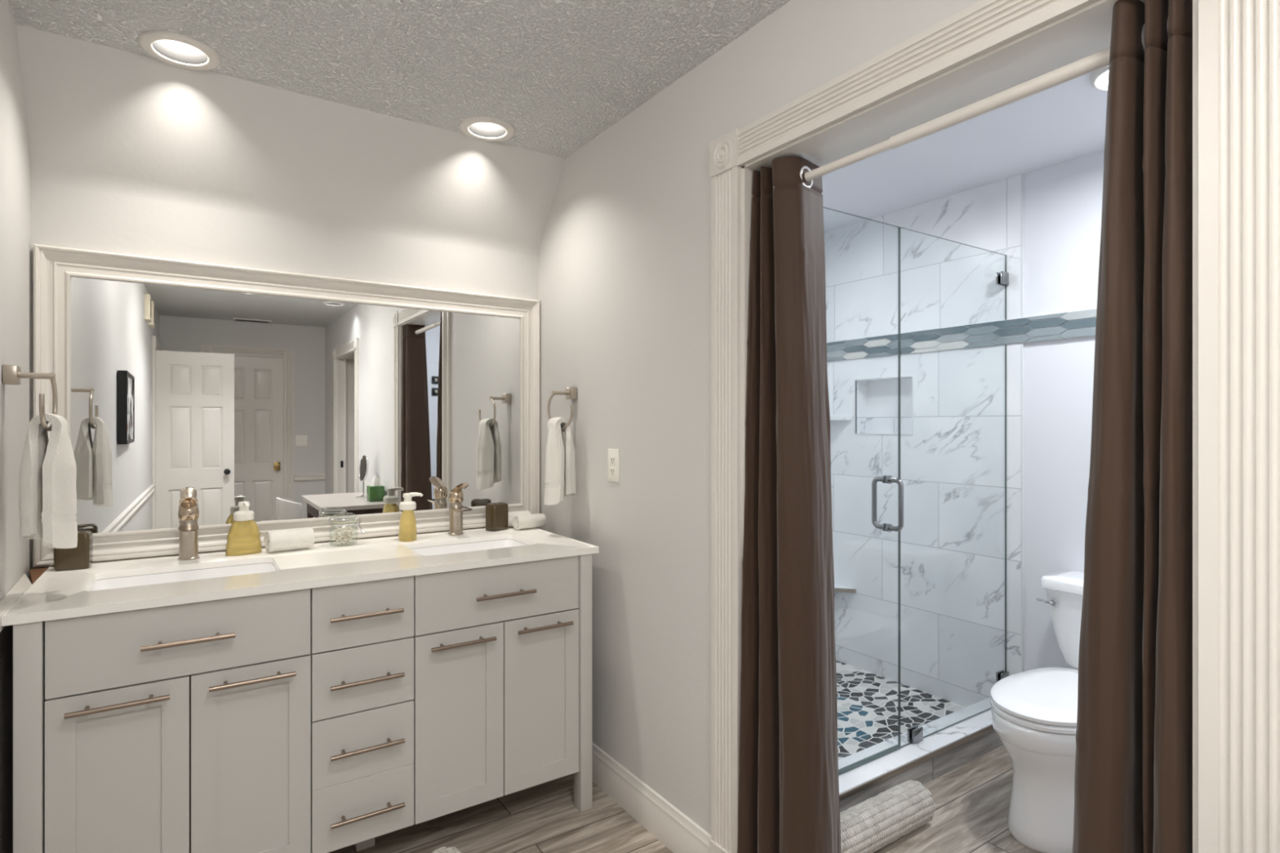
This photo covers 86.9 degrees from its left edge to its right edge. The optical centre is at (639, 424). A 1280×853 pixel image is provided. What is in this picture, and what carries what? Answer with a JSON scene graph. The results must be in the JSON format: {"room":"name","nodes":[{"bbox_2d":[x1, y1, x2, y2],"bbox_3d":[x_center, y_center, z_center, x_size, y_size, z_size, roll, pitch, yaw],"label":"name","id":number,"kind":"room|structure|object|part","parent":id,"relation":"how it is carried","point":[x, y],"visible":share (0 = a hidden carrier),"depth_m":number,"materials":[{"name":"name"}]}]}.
{"room":"bathroom","nodes":[
{"label":"bathroom","id":0,"kind":"room"},
{"bbox_2d":[0,0,31,852],"bbox_3d":[-0.312,0.130,-0.278,0.372,2.440,5.685,0,0,-34],"label":"wall","id":1,"kind":"structure","parent":0,"point":[15,164],"depth_m":1.76,"materials":[{"name":"grey paint"}]},
{"bbox_2d":[0,573,31,631],"bbox_3d":[-1.595,0.448,1.730,0.036,0.034,0.551,0,0,-36],"label":"strip","id":2,"kind":"object","parent":1,"relation":"attached to","point":[24,583],"visible":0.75,"depth_m":1.71,"materials":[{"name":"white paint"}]},
{"bbox_2d":[1,364,57,431],"bbox_3d":[-1.518,-0.064,1.671,0.099,0.165,0.206,0,0,-34],"label":"towel ring","id":3,"kind":"object","parent":1,"relation":"attached to","point":[11,375],"visible":0.88,"depth_m":1.68,"materials":[{"name":"silver metal"}]},
{"bbox_3d":[-1.535,-0.123,1.722,0.070,0.019,0.019,0,0,-34],"label":"arm","id":4,"kind":"part","parent":3,"relation":"part of","materials":[{"name":"silver metal"}]},
{"bbox_2d":[18,413,77,548],"bbox_3d":[-1.489,0.143,1.708,0.114,0.339,0.168,0,0,-34],"label":"hand towel","id":5,"kind":"object","parent":3,"relation":"hanging from","point":[47,476],"visible":0.98,"depth_m":1.66,"materials":[{"name":"white fabric"}]},
{"bbox_2d":[16,24,564,568],"bbox_3d":[-1.203,0.120,2.461,1.940,2.460,0.472,0,0,-34],"label":"wall","id":6,"kind":"structure","parent":0,"point":[130,153],"depth_m":2.31,"materials":[{"name":"grey paint"}]},
{"bbox_2d":[33,244,540,566],"bbox_3d":[-1.138,-0.057,2.508,1.668,0.971,0.036,0,0,-34],"label":"wall mirror","id":7,"kind":"object","parent":6,"relation":"attached to","point":[306,400],"visible":0.77,"depth_m":2.41,"materials":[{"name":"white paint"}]},
{"bbox_2d":[8,0,1107,233],"bbox_3d":[1.135,-1.170,0.731,3.900,0.160,5.950,0,0,-34],"label":"ceiling","id":8,"kind":"structure","parent":0,"point":[562,73],"depth_m":2.06,"materials":[{"name":"white paint"}]},
{"bbox_2d":[138,31,220,71],"bbox_3d":[-1.340,-1.118,1.973,0.197,0.076,0.197,0,0,-34],"label":"recessed light","id":9,"kind":"object","parent":8,"relation":"in","point":[176,50],"visible":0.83,"depth_m":2.00,"materials":[{"name":"white paint"}]},
{"bbox_2d":[460,116,515,142],"bbox_3d":[-0.562,-1.118,2.494,0.197,0.076,0.197,0,0,-34],"label":"recessed light","id":10,"kind":"object","parent":8,"relation":"in","point":[488,129],"visible":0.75,"depth_m":2.53,"materials":[{"name":"white paint"}]},
{"bbox_2d":[1090,65,1110,91],"bbox_3d":[1.507,-1.076,2.063,0.220,0.028,0.220,0,0,-34],"label":"recessed light","id":11,"kind":"object","parent":8,"relation":"in","point":[1099,78],"visible":0.21,"depth_m":2.09,"materials":[{"name":"white paint"}]},
{"bbox_2d":[328,660,1042,852],"bbox_3d":[1.094,1.396,0.703,4.000,0.148,5.950,0,0,-34],"label":"floor","id":12,"kind":"structure","parent":0,"point":[971,800],"depth_m":2.33,"materials":[{"name":"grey wood"}]},
{"bbox_2d":[13,554,591,852],"bbox_3d":[-0.963,0.903,2.206,1.513,0.894,0.663,0,0,-34],"label":"vanity cabinet","id":13,"kind":"object","parent":12,"relation":"on","point":[326,719],"visible":0.94,"depth_m":1.87,"materials":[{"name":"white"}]},
{"bbox_3d":[-1.418,0.903,1.571,0.050,0.894,0.052,0,0,-34],"label":"leg","id":14,"kind":"part","parent":13,"relation":"part of","materials":[{"name":"grey paint"}]},
{"bbox_3d":[-1.273,0.927,1.657,0.280,0.565,0.020,0,0,-34],"label":"door","id":15,"kind":"part","parent":13,"relation":"part of","materials":[{"name":"grey paint"}]},
{"bbox_3d":[-1.258,0.677,1.634,0.200,0.012,0.042,0,0,-34],"label":"handle","id":16,"kind":"part","parent":13,"relation":"part of","materials":[{"name":"silver metal"}]},
{"bbox_3d":[-1.156,0.549,1.735,0.561,0.183,0.020,0,0,-34],"label":"drawer","id":17,"kind":"part","parent":13,"relation":"part of","materials":[{"name":"grey paint"}]},
{"bbox_3d":[-1.141,0.548,1.712,0.198,0.012,0.042,0,0,-34],"label":"handle","id":18,"kind":"part","parent":13,"relation":"part of","materials":[{"name":"silver metal"}]},
{"bbox_3d":[-1.038,0.927,1.814,0.278,0.565,0.020,0,0,-34],"label":"door","id":19,"kind":"part","parent":13,"relation":"part of","materials":[{"name":"grey paint"}]},
{"bbox_3d":[-1.024,0.677,1.791,0.199,0.012,0.042,0,0,-34],"label":"handle","id":20,"kind":"part","parent":13,"relation":"part of","materials":[{"name":"silver metal"}]},
{"bbox_2d":[1,526,599,626],"bbox_3d":[-0.977,0.444,2.231,1.554,0.022,0.671,0,0,-34],"label":"countertop","id":21,"kind":"structure","parent":13,"relation":"on","point":[55,594],"depth_m":2.04,"materials":[{"name":"white stone"}]},
{"bbox_2d":[29,568,47,584],"bbox_3d":[-1.739,0.463,1.931,0.044,0.054,0.255,0,0,-34],"label":"wood block","id":22,"kind":"object","parent":21,"relation":"on","point":[34,574],"visible":0.36,"depth_m":1.97,"materials":[{"name":"brown wood"}]},
{"bbox_2d":[53,530,93,571],"bbox_3d":[-1.705,0.380,2.035,0.084,0.110,0.058,0,0,-28],"label":"toothbrush holder","id":23,"kind":"object","parent":21,"relation":"on","point":[81,557],"visible":0.62,"depth_m":2.02,"materials":[{"name":"brown ceramic"}]},
{"bbox_2d":[88,562,276,591],"bbox_3d":[-1.329,0.522,1.992,0.498,0.132,0.310,0,0,-34],"label":"sink","id":24,"kind":"object","parent":21,"relation":"in","point":[207,573],"visible":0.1,"depth_m":2.09,"materials":[{"name":"white ceramic"}]},
{"bbox_2d":[177,496,199,560],"bbox_3d":[-1.433,0.330,2.146,0.058,0.210,0.153,0,0,-34],"label":"faucet","id":25,"kind":"object","parent":21,"relation":"on","point":[188,511],"visible":1,"depth_m":2.16,"materials":[{"name":"silver metal"}]},
{"bbox_3d":[-1.428,0.334,2.139,0.052,0.023,0.136,0,0,-34],"label":"spout","id":26,"kind":"part","parent":25,"relation":"part of","materials":[{"name":"silver metal"}]},
{"bbox_3d":[-1.437,0.250,2.151,0.050,0.050,0.126,0,0,-34],"label":"lever","id":27,"kind":"part","parent":25,"relation":"part of","materials":[{"name":"silver metal"}]},
{"bbox_2d":[225,501,262,555],"bbox_3d":[-1.328,0.346,2.266,0.091,0.178,0.087,0,0,0],"label":"soap dispenser","id":28,"kind":"object","parent":21,"relation":"on","point":[243,537],"visible":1,"depth_m":2.24,"materials":[{"name":"yellow plastic"}]},
{"bbox_2d":[225,519,262,555],"bbox_3d":[-1.328,0.377,2.266,0.107,0.116,0.066,0,0,-42],"label":"bottle","id":29,"kind":"object","parent":28,"relation":"attached to","point":[243,537],"depth_m":2.24,"materials":[{"name":"yellow plastic"}]},
{"bbox_2d":[264,527,314,551],"bbox_3d":[-1.203,0.396,2.319,0.141,0.072,0.086,0,0,-43],"label":"rolled towel","id":30,"kind":"object","parent":21,"relation":"on","point":[296,538],"visible":1,"depth_m":2.29,"materials":[{"name":"white fabric"}]},
{"bbox_2d":[327,512,364,543],"bbox_3d":[-1.063,0.378,2.437,0.098,0.110,0.108,0,0,43],"label":"jar","id":31,"kind":"object","parent":21,"relation":"on","point":[357,517],"visible":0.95,"depth_m":2.43,"materials":[{"name":"clear glass"}]},
{"bbox_3d":[-1.067,0.336,2.433,0.092,0.025,0.092,0,0,-34],"label":"lid","id":32,"kind":"part","parent":31,"relation":"part of","materials":[{"name":"clear glass"}]},
{"bbox_2d":[331,524,356,544],"bbox_3d":[-1.064,0.396,2.433,0.075,0.063,0.079,0,0,19],"label":"cotton swabs","id":33,"kind":"object","parent":31,"relation":"in","point":[349,533],"visible":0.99,"depth_m":2.42,"materials":[{"name":"white fabric"}]},
{"bbox_2d":[398,492,422,542],"bbox_3d":[-0.874,0.346,2.544,0.089,0.178,0.089,0,0,27],"label":"soap dispenser","id":34,"kind":"object","parent":21,"relation":"on","point":[407,532],"visible":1,"depth_m":2.52,"materials":[{"name":"yellow plastic"}]},
{"bbox_2d":[398,510,417,542],"bbox_3d":[-0.874,0.377,2.544,0.066,0.116,0.107,0,0,-19],"label":"bottle","id":35,"kind":"object","parent":34,"relation":"attached to","point":[407,532],"depth_m":2.51,"materials":[{"name":"yellow plastic"}]},
{"bbox_2d":[448,483,471,535],"bbox_3d":[-0.702,0.330,2.636,0.058,0.210,0.153,0,0,-34],"label":"faucet","id":36,"kind":"object","parent":21,"relation":"on","point":[455,496],"visible":1,"depth_m":2.65,"materials":[{"name":"silver metal"}]},
{"bbox_3d":[-0.706,0.250,2.641,0.050,0.050,0.126,0,0,-34],"label":"lever","id":37,"kind":"part","parent":36,"relation":"part of","materials":[{"name":"silver metal"}]},
{"bbox_3d":[-0.697,0.334,2.629,0.052,0.023,0.136,0,0,-34],"label":"spout","id":38,"kind":"part","parent":36,"relation":"part of","materials":[{"name":"silver metal"}]},
{"bbox_2d":[409,538,528,555],"bbox_3d":[-0.614,0.522,2.454,0.464,0.132,0.314,0,0,-34],"label":"sink","id":39,"kind":"object","parent":21,"relation":"in","point":[490,544],"visible":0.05,"depth_m":2.58,"materials":[{"name":"white ceramic"}]},
{"bbox_2d":[485,502,508,531],"bbox_3d":[-0.588,0.380,2.779,0.058,0.110,0.084,0,0,32],"label":"toothbrush holder","id":40,"kind":"object","parent":21,"relation":"on","point":[496,513],"visible":1,"depth_m":2.75,"materials":[{"name":"brown ceramic"}]},
{"bbox_2d":[508,511,531,526],"bbox_3d":[-0.528,0.401,2.855,0.127,0.064,0.076,0,0,-36],"label":"rolled towel","id":41,"kind":"object","parent":21,"relation":"on","point":[511,514],"visible":0.35,"depth_m":2.83,"materials":[{"name":"white fabric"}]},
{"bbox_2d":[512,513,546,529],"bbox_3d":[-0.459,0.403,2.805,0.125,0.057,0.067,0,0,-38],"label":"rolled towel","id":42,"kind":"object","parent":21,"relation":"on","point":[524,522],"visible":1,"depth_m":2.78,"materials":[{"name":"white fabric"}]},
{"bbox_3d":[-0.804,1.022,1.971,0.280,0.375,0.020,0,0,-34],"label":"drawer","id":43,"kind":"part","parent":13,"relation":"part of","materials":[{"name":"grey paint"}]},
{"bbox_3d":[-0.804,0.738,1.971,0.280,0.186,0.020,0,0,-34],"label":"drawer","id":44,"kind":"part","parent":13,"relation":"part of","materials":[{"name":"grey paint"}]},
{"bbox_3d":[-0.804,0.549,1.971,0.280,0.183,0.020,0,0,-34],"label":"drawer","id":45,"kind":"part","parent":13,"relation":"part of","materials":[{"name":"grey paint"}]},
{"bbox_3d":[-0.887,1.282,2.171,0.056,0.135,0.055,0,0,-34],"label":"leg","id":46,"kind":"part","parent":13,"relation":"part of","materials":[{"name":"grey paint"}]},
{"bbox_3d":[-0.787,0.548,1.950,0.198,0.012,0.042,0,0,-34],"label":"handle","id":47,"kind":"part","parent":13,"relation":"part of","materials":[{"name":"silver metal"}]},
{"bbox_3d":[-0.786,1.122,1.950,0.201,0.012,0.042,0,0,-34],"label":"handle","id":48,"kind":"part","parent":13,"relation":"part of","materials":[{"name":"silver metal"}]},
{"bbox_3d":[-0.786,0.933,1.950,0.201,0.012,0.042,0,0,-34],"label":"handle","id":49,"kind":"part","parent":13,"relation":"part of","materials":[{"name":"silver metal"}]},
{"bbox_3d":[-0.786,0.738,1.950,0.200,0.012,0.042,0,0,-34],"label":"handle","id":50,"kind":"part","parent":13,"relation":"part of","materials":[{"name":"silver metal"}]},
{"bbox_3d":[-0.567,0.927,2.130,0.282,0.565,0.020,0,0,-34],"label":"door","id":51,"kind":"part","parent":13,"relation":"part of","materials":[{"name":"grey paint"}]},
{"bbox_3d":[-0.551,0.682,2.108,0.204,0.012,0.042,0,0,-34],"label":"handle","id":52,"kind":"part","parent":13,"relation":"part of","materials":[{"name":"silver metal"}]},
{"bbox_3d":[-0.451,0.549,2.207,0.561,0.183,0.020,0,0,-34],"label":"drawer","id":53,"kind":"part","parent":13,"relation":"part of","materials":[{"name":"grey paint"}]},
{"bbox_3d":[-0.435,0.550,2.186,0.202,0.012,0.042,0,0,-34],"label":"handle","id":54,"kind":"part","parent":13,"relation":"part of","materials":[{"name":"silver metal"}]},
{"bbox_3d":[-0.332,0.927,2.287,0.274,0.565,0.020,0,0,-34],"label":"door","id":55,"kind":"part","parent":13,"relation":"part of","materials":[{"name":"grey paint"}]},
{"bbox_3d":[-0.320,0.678,2.263,0.199,0.012,0.042,0,0,-34],"label":"handle","id":56,"kind":"part","parent":13,"relation":"part of","materials":[{"name":"silver metal"}]},
{"bbox_3d":[-0.201,0.903,2.386,0.046,0.894,0.052,0,0,-34],"label":"leg","id":57,"kind":"part","parent":13,"relation":"part of","materials":[{"name":"grey paint"}]},
{"bbox_2d":[431,846,461,852],"bbox_3d":[-0.435,1.288,1.755,0.128,0.128,0.513,0,0,-34],"label":"bath mat","id":58,"kind":"object","parent":12,"relation":"on","point":[443,849],"visible":1,"depth_m":1.95,"materials":[{"name":"grey fabric"}]},
{"bbox_2d":[840,780,935,852],"bbox_3d":[0.721,1.286,2.157,0.574,0.132,0.130,0,0,-34],"label":"bath mat","id":59,"kind":"object","parent":12,"relation":"on","point":[868,826],"visible":0.76,"depth_m":2.16,"materials":[{"name":"grey fabric"}]},
{"bbox_2d":[838,697,1002,812],"bbox_3d":[0.985,1.292,2.564,1.550,0.115,0.156,0,0,-34],"label":"shower curb","id":60,"kind":"object","parent":12,"relation":"on","point":[942,752],"visible":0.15,"depth_m":2.58,"materials":[{"name":"white stone"}]},
{"bbox_3d":[1.027,1.248,2.503,1.550,0.019,0.008,0,0,-34],"label":"edge trim","id":61,"kind":"part","parent":60,"relation":"part of","materials":[{"name":"white stone"}]},
{"bbox_2d":[899,226,1008,747],"bbox_3d":[1.307,0.242,2.789,0.764,1.984,0.030,0,0,-34],"label":"glass panel","id":62,"kind":"object","parent":60,"relation":"on","point":[915,734],"visible":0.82,"depth_m":2.96,"materials":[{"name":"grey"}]},
{"bbox_2d":[990,570,1084,852],"bbox_3d":[1.542,0.973,2.364,0.858,0.754,0.484,0,0,-34],"label":"toilet","id":63,"kind":"object","parent":12,"relation":"on","point":[1034,712],"visible":0.5,"depth_m":2.16,"materials":[{"name":"white ceramic"}]},
{"bbox_3d":[1.424,0.940,2.284,0.561,0.020,0.374,0,0,-34],"label":"seat","id":64,"kind":"part","parent":63,"relation":"part of","materials":[{"name":"white plastic"}]},
{"bbox_3d":[1.474,1.150,2.317,0.692,0.400,0.384,0,0,-34],"label":"bowl","id":65,"kind":"part","parent":63,"relation":"part of","materials":[{"name":"white ceramic"}]},
{"bbox_3d":[1.426,0.914,2.285,0.563,0.024,0.372,0,0,-34],"label":"lid","id":66,"kind":"part","parent":63,"relation":"part of","materials":[{"name":"white plastic"}]},
{"bbox_3d":[1.594,0.695,2.645,0.029,0.032,0.072,0,0,-34],"label":"flush lever","id":67,"kind":"part","parent":63,"relation":"part of","materials":[{"name":"silver metal"}]},
{"bbox_3d":[1.803,0.622,2.538,0.232,0.052,0.484,0,0,-34],"label":"tank lid","id":68,"kind":"part","parent":63,"relation":"part of","materials":[{"name":"white ceramic"}]},
{"bbox_3d":[1.806,0.796,2.540,0.213,0.297,0.460,0,0,-34],"label":"tank","id":69,"kind":"part","parent":63,"relation":"part of","materials":[{"name":"white ceramic"}]},
{"bbox_2d":[537,0,981,835],"bbox_3d":[1.119,0.130,0.810,0.180,2.440,5.800,0,0,-34],"label":"wall","id":70,"kind":"structure","parent":0,"point":[624,255],"depth_m":2.23,"materials":[{"name":"grey paint"}]},
{"bbox_2d":[546,386,577,428],"bbox_3d":[-0.274,-0.064,2.637,0.099,0.165,0.206,0,0,-34],"label":"towel ring","id":71,"kind":"object","parent":70,"relation":"attached to","point":[571,393],"visible":0.77,"depth_m":2.68,"materials":[{"name":"silver metal"}]},
{"bbox_2d":[543,417,576,505],"bbox_3d":[-0.317,0.142,2.622,0.108,0.338,0.148,0,0,-34],"label":"hand towel","id":72,"kind":"object","parent":71,"relation":"hanging from","point":[560,461],"visible":0.97,"depth_m":2.58,"materials":[{"name":"white fabric"}]},
{"bbox_3d":[-0.315,-0.123,2.672,0.070,0.019,0.019,0,0,-34],"label":"arm","id":73,"kind":"part","parent":71,"relation":"part of","materials":[{"name":"silver metal"}]},
{"bbox_2d":[608,448,619,482],"bbox_3d":[-0.097,0.150,2.455,0.008,0.120,0.074,0,0,-34],"label":"wall outlet","id":74,"kind":"object","parent":70,"relation":"attached to","point":[613,454],"visible":1,"depth_m":2.44,"materials":[{"name":"white plastic"}]},
{"bbox_2d":[610,456,615,463],"bbox_3d":[-0.098,0.130,2.453,0.003,0.028,0.034,0,0,-34],"label":"receptacle","id":75,"kind":"object","parent":74,"relation":"attached to","point":[612,458],"depth_m":2.45,"materials":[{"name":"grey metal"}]},
{"bbox_2d":[610,466,615,475],"bbox_3d":[-0.098,0.170,2.453,0.003,0.028,0.034,0,0,-34],"label":"receptacle","id":76,"kind":"object","parent":74,"relation":"attached to","point":[612,468],"depth_m":2.45,"materials":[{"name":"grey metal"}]},
{"bbox_2d":[591,742,711,852],"bbox_3d":[-0.122,1.284,2.483,0.018,0.132,1.198,0,0,-34],"label":"baseboard","id":77,"kind":"structure","parent":70,"relation":"attached to","point":[669,825],"depth_m":2.25,"materials":[{"name":"white paint"}]},
{"bbox_2d":[710,840,728,852],"bbox_3d":[0.245,1.282,1.933,0.021,0.135,0.114,0,0,-34],"label":"trim opening","id":78,"kind":"structure","parent":70,"relation":"attached to","point":[714,847],"depth_m":1.95,"materials":[{"name":"white paint"}]},
{"bbox_2d":[709,128,740,177],"bbox_3d":[0.242,-0.771,1.930,0.030,0.102,0.116,0,0,-34],"label":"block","id":79,"kind":"structure","parent":70,"relation":"attached to","point":[724,151],"depth_m":1.92,"materials":[{"name":"white paint"}]},
{"bbox_2d":[711,165,742,852],"bbox_3d":[0.247,0.250,1.934,0.017,1.940,0.114,0,0,-34],"label":"trim opening","id":80,"kind":"structure","parent":70,"relation":"attached to","point":[726,187],"depth_m":1.93,"materials":[{"name":"white paint"}]},
{"bbox_2d":[822,206,903,775],"bbox_3d":[0.662,0.241,2.358,0.781,1.982,0.135,0,0,-34],"label":"shower door","id":81,"kind":"structure","parent":70,"relation":"attached to","point":[885,479],"depth_m":2.57,"materials":[{"name":"clear glass"}]},
{"bbox_3d":[0.928,0.298,2.535,0.031,0.211,0.135,0,0,-34],"label":"pull handle","id":82,"kind":"part","parent":81,"relation":"part of","materials":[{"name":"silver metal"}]},
{"bbox_2d":[737,0,1100,166],"bbox_3d":[0.566,-0.769,1.458,0.017,0.098,1.032,0,0,-34],"label":"trim opening","id":83,"kind":"structure","parent":70,"relation":"attached to","point":[984,26],"depth_m":1.45,"materials":[{"name":"white paint"}]},
{"bbox_2d":[804,47,1110,181],"bbox_3d":[0.641,-0.658,1.508,0.040,0.040,1.008,0,0,-34],"label":"curtain rod","id":84,"kind":"object","parent":70,"relation":"attached to","point":[1100,60],"visible":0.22,"depth_m":1.40,"materials":[{"name":"white metal"}]},
{"bbox_2d":[737,156,840,852],"bbox_3d":[0.411,0.309,1.829,0.189,2.031,0.242,0,0,-42],"label":"curtain","id":85,"kind":"object","parent":84,"relation":"hanging from","point":[788,802],"visible":0.99,"depth_m":1.79,"materials":[{"name":"brown fabric"}]},
{"bbox_2d":[1071,0,1192,852],"bbox_3d":[0.845,0.300,1.199,0.162,2.050,0.268,0,0,-25],"label":"curtain","id":86,"kind":"object","parent":84,"relation":"hanging from","point":[1133,773],"visible":0.91,"depth_m":1.14,"materials":[{"name":"brown fabric"}]},
{"bbox_2d":[742,0,1198,852],"bbox_3d":[0.648,0.315,1.512,0.182,2.071,1.034,0,0,-34],"label":"door frame","id":87,"kind":"structure","parent":70,"relation":"attached to","point":[1086,32],"depth_m":1.35,"materials":[{"name":"white paint"}]},
{"bbox_2d":[1198,0,1279,852],"bbox_3d":[0.885,0.250,0.982,0.017,1.940,0.114,0,0,-34],"label":"trim opening","id":88,"kind":"structure","parent":70,"relation":"attached to","point":[1239,40],"depth_m":0.99,"materials":[{"name":"white paint"}]},
{"bbox_2d":[824,174,1021,342],"bbox_3d":[1.426,-0.723,3.490,0.210,0.735,1.169,0,0,-34],"label":"tiled wall","id":89,"kind":"structure","parent":0,"point":[944,283],"depth_m":3.30,"materials":[{"name":"stone"}]},
{"bbox_2d":[826,308,1096,361],"bbox_3d":[1.684,-0.407,2.928,0.028,0.109,2.390,0,0,-34],"label":"trim","id":90,"kind":"structure","parent":89,"relation":"attached to","point":[1082,323],"depth_m":3.12,"materials":[{"name":"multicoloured tile"}]},
{"bbox_2d":[1023,150,1104,671],"bbox_3d":[2.145,0.130,2.425,0.200,2.440,1.401,0,0,-34],"label":"wall","id":91,"kind":"structure","parent":0,"point":[1063,202],"depth_m":2.84,"materials":[{"name":"white paint"}]},
{"bbox_2d":[830,416,853,420],"bbox_3d":[0.976,-0.033,3.729,0.269,0.022,0.269,0,0,-34],"label":"corner shelf","id":92,"kind":"object","parent":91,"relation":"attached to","point":[832,418],"visible":0.27,"depth_m":3.70,"materials":[{"name":"stone"}]},
{"bbox_2d":[826,342,1021,706],"bbox_3d":[1.426,0.497,3.490,0.210,1.705,1.169,0,0,-34],"label":"shower tile","id":93,"kind":"structure","parent":91,"relation":"attached to","point":[953,463],"depth_m":3.29,"materials":[{"name":"stone"}]},
{"bbox_2d":[853,375,913,435],"bbox_3d":[1.272,-0.093,3.537,0.013,0.299,0.359,0,0,-34],"label":"niche","id":94,"kind":"object","parent":93,"relation":"attached to","point":[912,376],"visible":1,"depth_m":3.55,"materials":[{"name":"white tile"}]},
{"bbox_2d":[1021,173,1023,671],"bbox_3d":[1.669,0.130,2.948,0.014,2.440,0.006,0,0,-34],"label":"trim","id":95,"kind":"structure","parent":91,"relation":"attached to","point":[1022,175],"depth_m":2.94,"materials":[{"name":"white tile"}]},
{"bbox_3d":[0.428,0.130,3.585,1.762,2.440,0.100,0,0,-34],"label":"wall","id":96,"kind":"structure","parent":0,"visible":0},
{"bbox_2d":[834,583,856,593],"bbox_3d":[0.973,0.907,3.714,0.290,0.022,0.290,0,0,-34],"label":"corner shelf","id":97,"kind":"object","parent":96,"relation":"attached to","point":[840,588],"visible":0.32,"depth_m":3.69,"materials":[{"name":"stone"}]},
{"bbox_3d":[0.974,0.907,3.715,0.289,0.022,0.289,0,0,-34],"label":"shelf","id":98,"kind":"part","parent":97,"relation":"part of","materials":[{"name":"stone"}]}
]}

